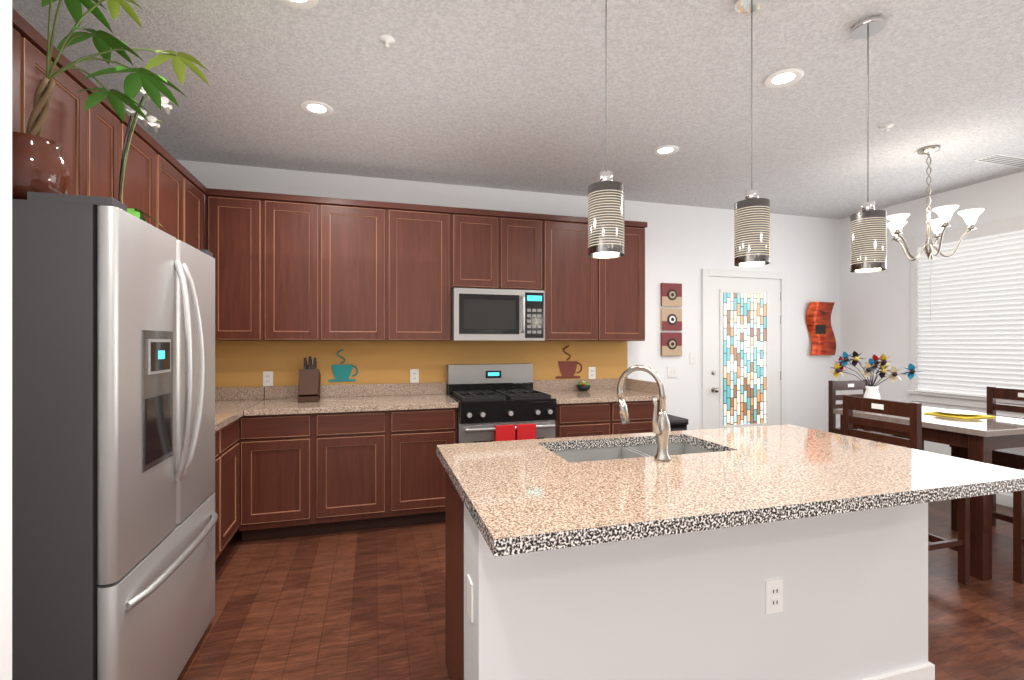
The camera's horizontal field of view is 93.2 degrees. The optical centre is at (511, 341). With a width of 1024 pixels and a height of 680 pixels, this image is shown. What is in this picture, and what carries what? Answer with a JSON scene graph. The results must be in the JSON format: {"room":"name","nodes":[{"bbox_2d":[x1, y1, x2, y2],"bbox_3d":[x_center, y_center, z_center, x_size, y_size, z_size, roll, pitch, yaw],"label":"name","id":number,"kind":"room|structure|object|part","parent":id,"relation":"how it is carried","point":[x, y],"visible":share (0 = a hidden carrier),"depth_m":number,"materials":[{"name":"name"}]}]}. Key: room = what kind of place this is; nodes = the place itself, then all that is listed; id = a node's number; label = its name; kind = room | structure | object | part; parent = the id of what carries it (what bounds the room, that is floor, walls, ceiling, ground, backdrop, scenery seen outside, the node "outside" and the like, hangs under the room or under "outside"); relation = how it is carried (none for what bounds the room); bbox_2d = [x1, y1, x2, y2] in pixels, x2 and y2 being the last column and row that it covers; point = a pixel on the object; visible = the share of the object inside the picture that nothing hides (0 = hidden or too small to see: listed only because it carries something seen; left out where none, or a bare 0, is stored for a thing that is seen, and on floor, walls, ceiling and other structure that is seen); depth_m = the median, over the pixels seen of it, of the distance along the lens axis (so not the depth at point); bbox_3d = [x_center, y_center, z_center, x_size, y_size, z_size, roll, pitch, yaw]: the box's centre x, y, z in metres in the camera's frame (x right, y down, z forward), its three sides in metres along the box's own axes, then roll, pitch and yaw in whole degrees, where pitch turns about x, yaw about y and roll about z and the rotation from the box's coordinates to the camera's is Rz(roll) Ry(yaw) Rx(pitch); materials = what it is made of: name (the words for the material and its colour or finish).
{"room":"kitchen","nodes":[
{"label":"kitchen","id":0,"kind":"room"},
{"bbox_2d":[0,0,11,679],"bbox_3d":[-0.838,-0.010,-1.317,0.922,2.740,4.530,0,0,-16],"label":"wall","id":1,"kind":"structure","parent":0,"point":[5,339],"depth_m":0.97,"materials":[{"name":"white paint"}]},
{"bbox_2d":[177,160,839,431],"bbox_3d":[0.536,-0.010,4.606,6.830,2.740,0.120,0,0,-16],"label":"wall","id":2,"kind":"structure","parent":0,"point":[685,245],"depth_m":4.70,"materials":[{"name":"white paint"}]},
{"bbox_2d":[263,371,272,385],"bbox_3d":[-1.930,0.290,3.829,0.072,0.116,0.010,0,0,-16],"label":"electrical outlet","id":3,"kind":"object","parent":2,"relation":"attached to","point":[267,378],"visible":1,"depth_m":3.83,"materials":[{"name":"white plastic"}]},
{"bbox_2d":[328,349,357,381],"bbox_3d":[-1.387,0.190,3.986,0.233,0.270,0.010,0,0,-16],"label":"cup","id":4,"kind":"object","parent":2,"relation":"attached to","point":[341,373],"visible":1,"depth_m":3.98,"materials":[{"name":"teal paint"}]},
{"bbox_2d":[410,369,418,382],"bbox_3d":[-0.835,0.290,4.144,0.072,0.116,0.010,0,0,-16],"label":"electrical outlet","id":5,"kind":"object","parent":2,"relation":"attached to","point":[414,375],"visible":1,"depth_m":4.14,"materials":[{"name":"white plastic"}]},
{"bbox_2d":[204,188,646,340],"bbox_3d":[-0.518,-0.547,4.056,3.530,1.075,0.344,0,0,-16],"label":"upper cabinet","id":6,"kind":"object","parent":2,"relation":"attached to","point":[288,267],"visible":0.94,"depth_m":3.77,"materials":[{"name":"brown wood"}]},
{"bbox_2d":[451,288,544,340],"bbox_3d":[-0.142,-0.221,4.104,0.762,0.418,0.460,0,0,-16],"label":"microwave","id":7,"kind":"object","parent":6,"relation":"attached to","point":[477,314],"visible":1,"depth_m":3.93,"materials":[{"name":"silver metal"}]},
{"bbox_2d":[556,345,581,378],"bbox_3d":[0.537,0.185,4.538,0.268,0.311,0.012,0,0,-16],"label":"cup","id":8,"kind":"object","parent":2,"relation":"attached to","point":[567,369],"visible":1,"depth_m":4.53,"materials":[{"name":"red paint"}]},
{"bbox_2d":[588,367,595,378],"bbox_3d":[0.761,0.295,4.601,0.072,0.116,0.010,0,0,-16],"label":"electrical outlet","id":9,"kind":"object","parent":2,"relation":"attached to","point":[591,372],"visible":0.94,"depth_m":4.60,"materials":[{"name":"white plastic"}]},
{"bbox_2d":[661,283,681,306],"bbox_3d":[1.592,-0.470,4.825,0.230,0.231,0.036,0,0,-16],"label":"artwork","id":10,"kind":"object","parent":2,"relation":"attached to","point":[671,294],"visible":1,"depth_m":4.81,"materials":[{"name":"red"}]},
{"bbox_2d":[661,308,681,330],"bbox_3d":[1.592,-0.225,4.825,0.230,0.221,0.036,0,0,-16],"label":"artwork","id":11,"kind":"object","parent":2,"relation":"attached to","point":[671,319],"visible":1,"depth_m":4.81,"materials":[{"name":"beige"}]},
{"bbox_2d":[661,332,681,355],"bbox_3d":[1.592,0.020,4.825,0.230,0.231,0.036,0,0,-16],"label":"artwork","id":12,"kind":"object","parent":2,"relation":"attached to","point":[671,344],"visible":1,"depth_m":4.81,"materials":[{"name":"red"}]},
{"bbox_2d":[667,366,677,376],"bbox_3d":[1.607,0.295,4.843,0.116,0.116,0.011,0,0,-16],"label":"light switch","id":13,"kind":"object","parent":2,"relation":"attached to","point":[672,371],"visible":1,"depth_m":4.84,"materials":[{"name":"white plastic"}]},
{"bbox_2d":[690,352,695,363],"bbox_3d":[1.838,0.160,4.909,0.072,0.116,0.011,0,0,-16],"label":"light switch","id":14,"kind":"object","parent":2,"relation":"attached to","point":[692,357],"visible":1,"depth_m":4.91,"materials":[{"name":"white plastic"}]},
{"bbox_2d":[702,269,786,428],"bbox_3d":[2.458,0.307,5.051,1.060,2.105,0.080,0,0,-16],"label":"back door","id":15,"kind":"structure","parent":2,"relation":"in","point":[744,348],"depth_m":5.07,"materials":[{"name":"white paint"}]},
{"bbox_2d":[806,302,835,354],"bbox_3d":[3.410,-0.147,5.342,0.410,0.585,0.045,0,0,-16],"label":"artwork","id":16,"kind":"object","parent":2,"relation":"attached to","point":[819,326],"visible":0.98,"depth_m":5.33,"materials":[{"name":"metal"}]},
{"bbox_2d":[12,0,1023,218],"bbox_3d":[1.536,-1.420,1.065,7.300,0.080,8.000,0,0,-16],"label":"ceiling","id":17,"kind":"structure","parent":0,"point":[504,94],"depth_m":2.67,"materials":[{"name":"white paint"}]},
{"bbox_2d":[279,0,318,8],"bbox_3d":[-0.859,-1.375,1.907,0.184,0.010,0.184,0,0,-16],"label":"recessed light","id":18,"kind":"object","parent":17,"relation":"in","point":[302,4],"visible":1,"depth_m":1.96,"materials":[{"name":"white plastic"}]},
{"bbox_2d":[300,100,332,115],"bbox_3d":[-1.151,-1.375,2.853,0.184,0.010,0.184,0,0,-16],"label":"recessed light","id":19,"kind":"object","parent":17,"relation":"in","point":[315,108],"visible":0.98,"depth_m":2.85,"materials":[{"name":"white plastic"}]},
{"bbox_2d":[379,35,394,47],"bbox_3d":[-0.571,-1.364,2.208,0.072,0.032,0.072,0,0,-16],"label":"sprinkler","id":20,"kind":"object","parent":17,"relation":"attached to","point":[387,41],"visible":1,"depth_m":2.20,"materials":[{"name":"white plastic"}]},
{"bbox_2d":[588,0,623,257],"bbox_3d":[0.336,-0.845,1.730,0.128,1.070,0.128,0,0,-16],"label":"pendant light","id":21,"kind":"object","parent":17,"relation":"hanging from","point":[606,216],"visible":1,"depth_m":1.68,"materials":[{"name":"silver metal"}]},
{"bbox_3d":[0.336,-0.433,1.730,0.128,0.247,0.128,0,0,-16],"label":"lamp shade","id":22,"kind":"part","parent":21,"relation":"part of","materials":[{"name":"grey"}]},
{"bbox_2d":[652,145,678,155],"bbox_3d":[1.104,-1.375,3.479,0.184,0.010,0.184,0,0,-16],"label":"recessed light","id":23,"kind":"object","parent":17,"relation":"in","point":[664,150],"visible":1,"depth_m":3.48,"materials":[{"name":"white plastic"}]},
{"bbox_2d":[734,0,769,266],"bbox_3d":[0.956,-0.845,1.928,0.128,1.070,0.128,0,0,-16],"label":"pendant light","id":24,"kind":"object","parent":17,"relation":"hanging from","point":[752,229],"visible":1,"depth_m":1.89,"materials":[{"name":"silver metal"}]},
{"bbox_3d":[0.956,-0.433,1.928,0.128,0.247,0.128,0,0,-16],"label":"lamp shade","id":25,"kind":"part","parent":24,"relation":"part of","materials":[{"name":"grey glass"}]},
{"bbox_2d":[764,68,803,87],"bbox_3d":[1.418,-1.375,2.529,0.184,0.010,0.184,0,0,-16],"label":"recessed light","id":26,"kind":"object","parent":17,"relation":"in","point":[784,78],"visible":1,"depth_m":2.52,"materials":[{"name":"white plastic"}]},
{"bbox_2d":[850,15,886,272],"bbox_3d":[1.542,-0.845,2.096,0.128,1.070,0.128,0,0,-16],"label":"pendant light","id":27,"kind":"object","parent":17,"relation":"hanging from","point":[868,237],"visible":1,"depth_m":2.06,"materials":[{"name":"silver metal"}]},
{"bbox_3d":[1.542,-0.433,2.096,0.128,0.247,0.128,0,0,-16],"label":"lamp shade","id":28,"kind":"part","parent":27,"relation":"part of","materials":[{"name":"grey glass"}]},
{"bbox_2d":[880,123,893,131],"bbox_3d":[2.391,-1.364,3.089,0.072,0.032,0.072,0,0,-16],"label":"sprinkler","id":29,"kind":"object","parent":17,"relation":"attached to","point":[886,126],"visible":1,"depth_m":3.08,"materials":[{"name":"white plastic"}]},
{"bbox_2d":[887,146,983,260],"bbox_3d":[2.966,-0.985,3.471,0.554,0.790,0.538,0,0,-16],"label":"chandelier","id":30,"kind":"object","parent":17,"relation":"hanging from","point":[897,223],"visible":1,"depth_m":3.43,"materials":[{"name":"white glass"}]},
{"bbox_2d":[974,153,1023,167],"bbox_3d":[3.779,-1.375,3.674,0.550,0.009,0.140,0,0,-16],"label":"ceiling vent","id":31,"kind":"object","parent":17,"relation":"in","point":[1006,160],"visible":0.98,"depth_m":3.65,"materials":[{"name":"white plastic"}]},
{"bbox_2d":[177,499,1023,679],"bbox_3d":[1.536,1.390,1.065,7.300,0.060,8.000,0,0,-16],"label":"floor","id":32,"kind":"structure","parent":0,"point":[366,604],"depth_m":2.45,"materials":[{"name":"brown wood"}]},
{"bbox_2d":[12,192,217,679],"bbox_3d":[-1.622,0.459,1.800,0.814,1.778,0.955,0,0,-16],"label":"fridge","id":33,"kind":"object","parent":32,"relation":"on","point":[114,517],"visible":1,"depth_m":1.43,"materials":[{"name":"grey metal"}]},
{"bbox_2d":[12,132,70,199],"bbox_3d":[-1.504,-0.529,1.514,0.184,0.195,0.184,0,0,-16],"label":"plant pot","id":34,"kind":"object","parent":33,"relation":"on","point":[39,164],"visible":0.67,"depth_m":1.47,"materials":[{"name":"brown ceramic"}]},
{"bbox_2d":[26,0,210,136],"bbox_3d":[-1.336,-0.923,1.687,0.481,0.624,0.361,0,0,-16],"label":"tree","id":35,"kind":"object","parent":34,"relation":"in","point":[149,82],"visible":0.94,"depth_m":1.67,"materials":[{"name":"green plant"}]},
{"bbox_2d":[118,87,173,225],"bbox_3d":[-1.557,-0.756,1.974,0.265,0.648,0.305,0,0,-16],"label":"orchid","id":36,"kind":"object","parent":33,"relation":"on","point":[133,211],"visible":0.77,"depth_m":2.00,"materials":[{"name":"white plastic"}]},
{"bbox_2d":[214,422,225,560],"bbox_3d":[-1.919,0.925,2.480,0.629,0.870,0.465,0,0,-16],"label":"base cabinet","id":37,"kind":"object","parent":32,"relation":"on","point":[220,431],"depth_m":2.80,"materials":[{"name":"brown wood"}]},
{"bbox_2d":[215,414,241,545],"bbox_3d":[-2.040,0.925,2.904,0.629,0.870,0.418,0,0,-16],"label":"base cabinet","id":38,"kind":"object","parent":32,"relation":"on","point":[232,420],"depth_m":3.04,"materials":[{"name":"brown wood"}]},
{"bbox_2d":[215,402,258,415],"bbox_3d":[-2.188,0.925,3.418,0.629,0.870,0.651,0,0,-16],"label":"countertop","id":39,"kind":"structure","parent":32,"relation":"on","point":[232,404],"depth_m":3.33,"materials":[{"name":"beige stone"}]},
{"bbox_2d":[239,402,322,541],"bbox_3d":[-1.678,0.925,3.572,0.463,0.870,0.639,0,0,-16],"label":"base cabinet","id":40,"kind":"object","parent":32,"relation":"on","point":[277,439],"depth_m":3.28,"materials":[{"name":"brown wood"}]},
{"bbox_2d":[298,356,320,401],"bbox_3d":[-1.556,0.280,3.722,0.140,0.336,0.213,0,0,-16],"label":"knife block","id":41,"kind":"object","parent":40,"relation":"on","point":[309,382],"visible":0.98,"depth_m":3.66,"materials":[{"name":"brown wood"}]},
{"bbox_2d":[315,398,390,533],"bbox_3d":[-1.215,0.925,3.705,0.500,0.870,0.639,0,0,-16],"label":"base cabinet","id":42,"kind":"object","parent":32,"relation":"on","point":[342,458],"depth_m":3.42,"materials":[{"name":"brown wood"}]},
{"bbox_2d":[387,398,457,526],"bbox_3d":[-0.734,0.925,3.843,0.502,0.870,0.639,0,0,-16],"label":"base cabinet","id":43,"kind":"object","parent":32,"relation":"on","point":[418,425],"depth_m":3.54,"materials":[{"name":"brown wood"}]},
{"bbox_2d":[447,363,556,443],"bbox_3d":[-0.104,0.767,3.971,0.758,1.145,0.740,0,0,-16],"label":"range","id":44,"kind":"object","parent":32,"relation":"on","point":[487,397],"visible":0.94,"depth_m":3.75,"materials":[{"name":"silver metal"}]},
{"bbox_2d":[494,424,516,440],"bbox_3d":[-0.054,0.699,3.615,0.150,0.152,0.044,0,0,-16],"label":"hanging towel","id":45,"kind":"object","parent":44,"relation":"hanging from","point":[507,432],"depth_m":3.60,"materials":[{"name":"red fabric"}]},
{"bbox_2d":[517,424,535,439],"bbox_3d":[0.105,0.699,3.661,0.150,0.152,0.044,0,0,-16],"label":"hanging towel","id":46,"kind":"object","parent":44,"relation":"hanging from","point":[524,431],"depth_m":3.64,"materials":[{"name":"red fabric"}]},
{"bbox_2d":[550,394,614,437],"bbox_3d":[0.492,0.925,4.193,0.487,0.870,0.637,0,0,-16],"label":"base cabinet","id":47,"kind":"object","parent":32,"relation":"on","point":[578,415],"depth_m":3.90,"materials":[{"name":"brown wood"}]},
{"bbox_2d":[576,381,590,390],"bbox_3d":[0.658,0.402,4.454,0.130,0.092,0.130,0,0,-16],"label":"succulent bowl","id":48,"kind":"object","parent":47,"relation":"on","point":[583,386],"visible":0.98,"depth_m":4.42,"materials":[{"name":"black"}]},
{"bbox_2d":[587,390,658,433],"bbox_3d":[0.951,0.925,4.325,0.468,0.870,0.637,0,0,-16],"label":"base cabinet","id":49,"kind":"object","parent":32,"relation":"on","point":[639,406],"depth_m":4.03,"materials":[{"name":"brown wood"}]},
{"bbox_2d":[667,414,687,430],"bbox_3d":[1.384,1.028,4.496,0.320,0.665,0.420,0,0,-16],"label":"trash bin","id":50,"kind":"object","parent":32,"relation":"on","point":[678,423],"visible":0.15,"depth_m":4.32,"materials":[{"name":"black"}]},
{"bbox_2d":[445,472,934,679],"bbox_3d":[0.686,0.920,1.976,1.831,0.880,0.689,0,0,-16],"label":"kitchen island","id":51,"kind":"object","parent":32,"relation":"on","point":[782,552],"depth_m":1.65,"materials":[{"name":"white paint"}]},
{"bbox_2d":[436,424,1023,559],"bbox_3d":[0.722,0.460,1.835,1.880,0.040,1.030,0,0,-16],"label":"island countertop","id":52,"kind":"structure","parent":51,"relation":"on","point":[522,497],"depth_m":1.53,"materials":[{"name":"beige stone"}]},
{"bbox_2d":[556,444,643,459],"bbox_3d":[0.356,0.574,1.995,0.425,0.212,0.380,0,0,-16],"label":"sink","id":53,"kind":"object","parent":52,"relation":"in","point":[590,451],"depth_m":2.19,"materials":[{"name":"silver metal"}]},
{"bbox_2d":[617,365,670,460],"bbox_3d":[0.512,0.264,1.866,0.128,0.351,0.225,0,0,-16],"label":"faucet","id":54,"kind":"object","parent":52,"relation":"on","point":[661,428],"visible":0.98,"depth_m":1.80,"materials":[{"name":"silver metal"}]},
{"bbox_2d":[648,440,715,451],"bbox_3d":[0.729,0.574,2.102,0.320,0.212,0.380,0,0,-16],"label":"sink","id":55,"kind":"object","parent":52,"relation":"in","point":[673,445],"depth_m":2.29,"materials":[{"name":"silver metal"}]},
{"bbox_2d":[828,379,906,442],"bbox_3d":[2.980,0.845,4.012,0.440,1.030,0.420,0,0,-16],"label":"chair","id":56,"kind":"object","parent":32,"relation":"on","point":[833,388],"visible":0.31,"depth_m":4.14,"materials":[{"name":"brown wood"}]},
{"bbox_2d":[843,395,969,584],"bbox_3d":[2.324,0.845,2.872,0.420,1.030,0.440,0,0,-16],"label":"chair","id":57,"kind":"object","parent":32,"relation":"on","point":[912,411],"visible":0.4,"depth_m":2.73,"materials":[{"name":"brown wood"}]},
{"bbox_2d":[833,406,1023,580],"bbox_3d":[2.923,0.930,3.283,0.810,0.860,0.940,0,0,-16],"label":"dining table","id":58,"kind":"object","parent":32,"relation":"on","point":[980,439],"visible":0.4,"depth_m":2.83,"materials":[{"name":"brown wood"}]},
{"bbox_2d":[829,351,922,398],"bbox_3d":[2.623,0.281,3.510,0.440,0.434,0.371,0,0,-16],"label":"flower vase","id":59,"kind":"object","parent":58,"relation":"on","point":[872,391],"visible":1,"depth_m":3.54,"materials":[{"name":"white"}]},
{"bbox_2d":[923,409,995,418],"bbox_3d":[3.039,0.485,3.295,0.280,0.025,0.260,0,0,-16],"label":"plate","id":60,"kind":"object","parent":58,"relation":"on","point":[963,414],"visible":1,"depth_m":3.27,"materials":[{"name":"yellow ceramic"}]},
{"bbox_2d":[949,386,1023,531],"bbox_3d":[3.433,0.845,3.356,0.420,1.030,0.440,0,0,-16],"label":"chair","id":61,"kind":"object","parent":32,"relation":"on","point":[1013,458],"visible":0.4,"depth_m":3.46,"materials":[{"name":"brown wood"}]},
{"bbox_2d":[1013,468,1023,583],"bbox_3d":[3.117,0.845,2.626,0.440,1.030,0.420,0,0,-16],"label":"chair","id":62,"kind":"object","parent":32,"relation":"on","point":[1018,536],"visible":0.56,"depth_m":2.73,"materials":[{"name":"brown wood"}]},
{"bbox_2d":[840,171,1023,495],"bbox_3d":[4.785,-0.010,1.851,0.120,2.740,7.520,0,0,-16],"label":"wall","id":63,"kind":"structure","parent":0,"point":[875,313],"depth_m":4.86,"materials":[{"name":"white paint"}]},
{"bbox_2d":[907,215,1023,408],"bbox_3d":[4.220,-0.226,3.519,0.047,1.591,2.520,0,0,-16],"label":"window","id":64,"kind":"structure","parent":63,"relation":"in","point":[956,400],"depth_m":4.42,"materials":[{"name":"white paint"}]},
{"bbox_2d":[915,223,1023,396],"bbox_3d":[4.194,-0.240,3.512,0.057,1.415,2.330,0,0,-16],"label":"window blinds","id":65,"kind":"object","parent":64,"relation":"attached to","point":[976,273],"visible":0.83,"depth_m":4.20,"materials":[{"name":"white paint"}]},
{"bbox_2d":[996,493,1012,507],"bbox_3d":[4.705,1.312,1.879,0.015,0.095,7.419,0,0,-16],"label":"baseboard","id":66,"kind":"structure","parent":63,"relation":"attached to","point":[1004,499],"depth_m":4.01,"materials":[{"name":"white paint"}]},
{"bbox_3d":[-2.246,-0.010,2.191,0.150,2.740,2.990,0,0,-16],"label":"wall","id":67,"kind":"structure","parent":0,"visible":0},
{"bbox_2d":[12,8,31,132],"bbox_3d":[-1.747,-0.547,1.376,0.348,1.074,0.410,0,0,-16],"label":"upper cabinet","id":68,"kind":"object","parent":67,"relation":"attached to","point":[21,29],"depth_m":1.62,"materials":[{"name":"brown wood"}]},
{"bbox_2d":[32,26,95,195],"bbox_3d":[-1.857,-0.547,1.761,0.348,1.074,0.390,0,0,-16],"label":"upper cabinet","id":69,"kind":"object","parent":67,"relation":"attached to","point":[67,123],"depth_m":1.89,"materials":[{"name":"brown wood"}]},
{"bbox_2d":[96,86,127,207],"bbox_3d":[-1.948,-0.547,2.078,0.348,1.074,0.270,0,0,-16],"label":"upper cabinet","id":70,"kind":"object","parent":67,"relation":"attached to","point":[110,128],"depth_m":2.17,"materials":[{"name":"brown wood"}]},
{"bbox_2d":[128,115,163,230],"bbox_3d":[-2.039,-0.547,2.395,0.348,1.074,0.390,0,0,-16],"label":"upper cabinet","id":71,"kind":"object","parent":67,"relation":"attached to","point":[145,154],"depth_m":2.52,"materials":[{"name":"brown wood"}]},
{"bbox_2d":[164,149,187,243],"bbox_3d":[-2.146,-0.547,2.771,0.348,1.074,0.391,0,0,-16],"label":"upper cabinet","id":72,"kind":"object","parent":67,"relation":"attached to","point":[164,188],"depth_m":2.90,"materials":[{"name":"brown wood"}]},
{"bbox_2d":[188,171,206,248],"bbox_3d":[-2.262,-0.547,3.173,0.348,1.074,0.445,0,0,-16],"label":"upper cabinet","id":73,"kind":"object","parent":67,"relation":"attached to","point":[196,190],"depth_m":3.22,"materials":[{"name":"brown wood"}]}
]}

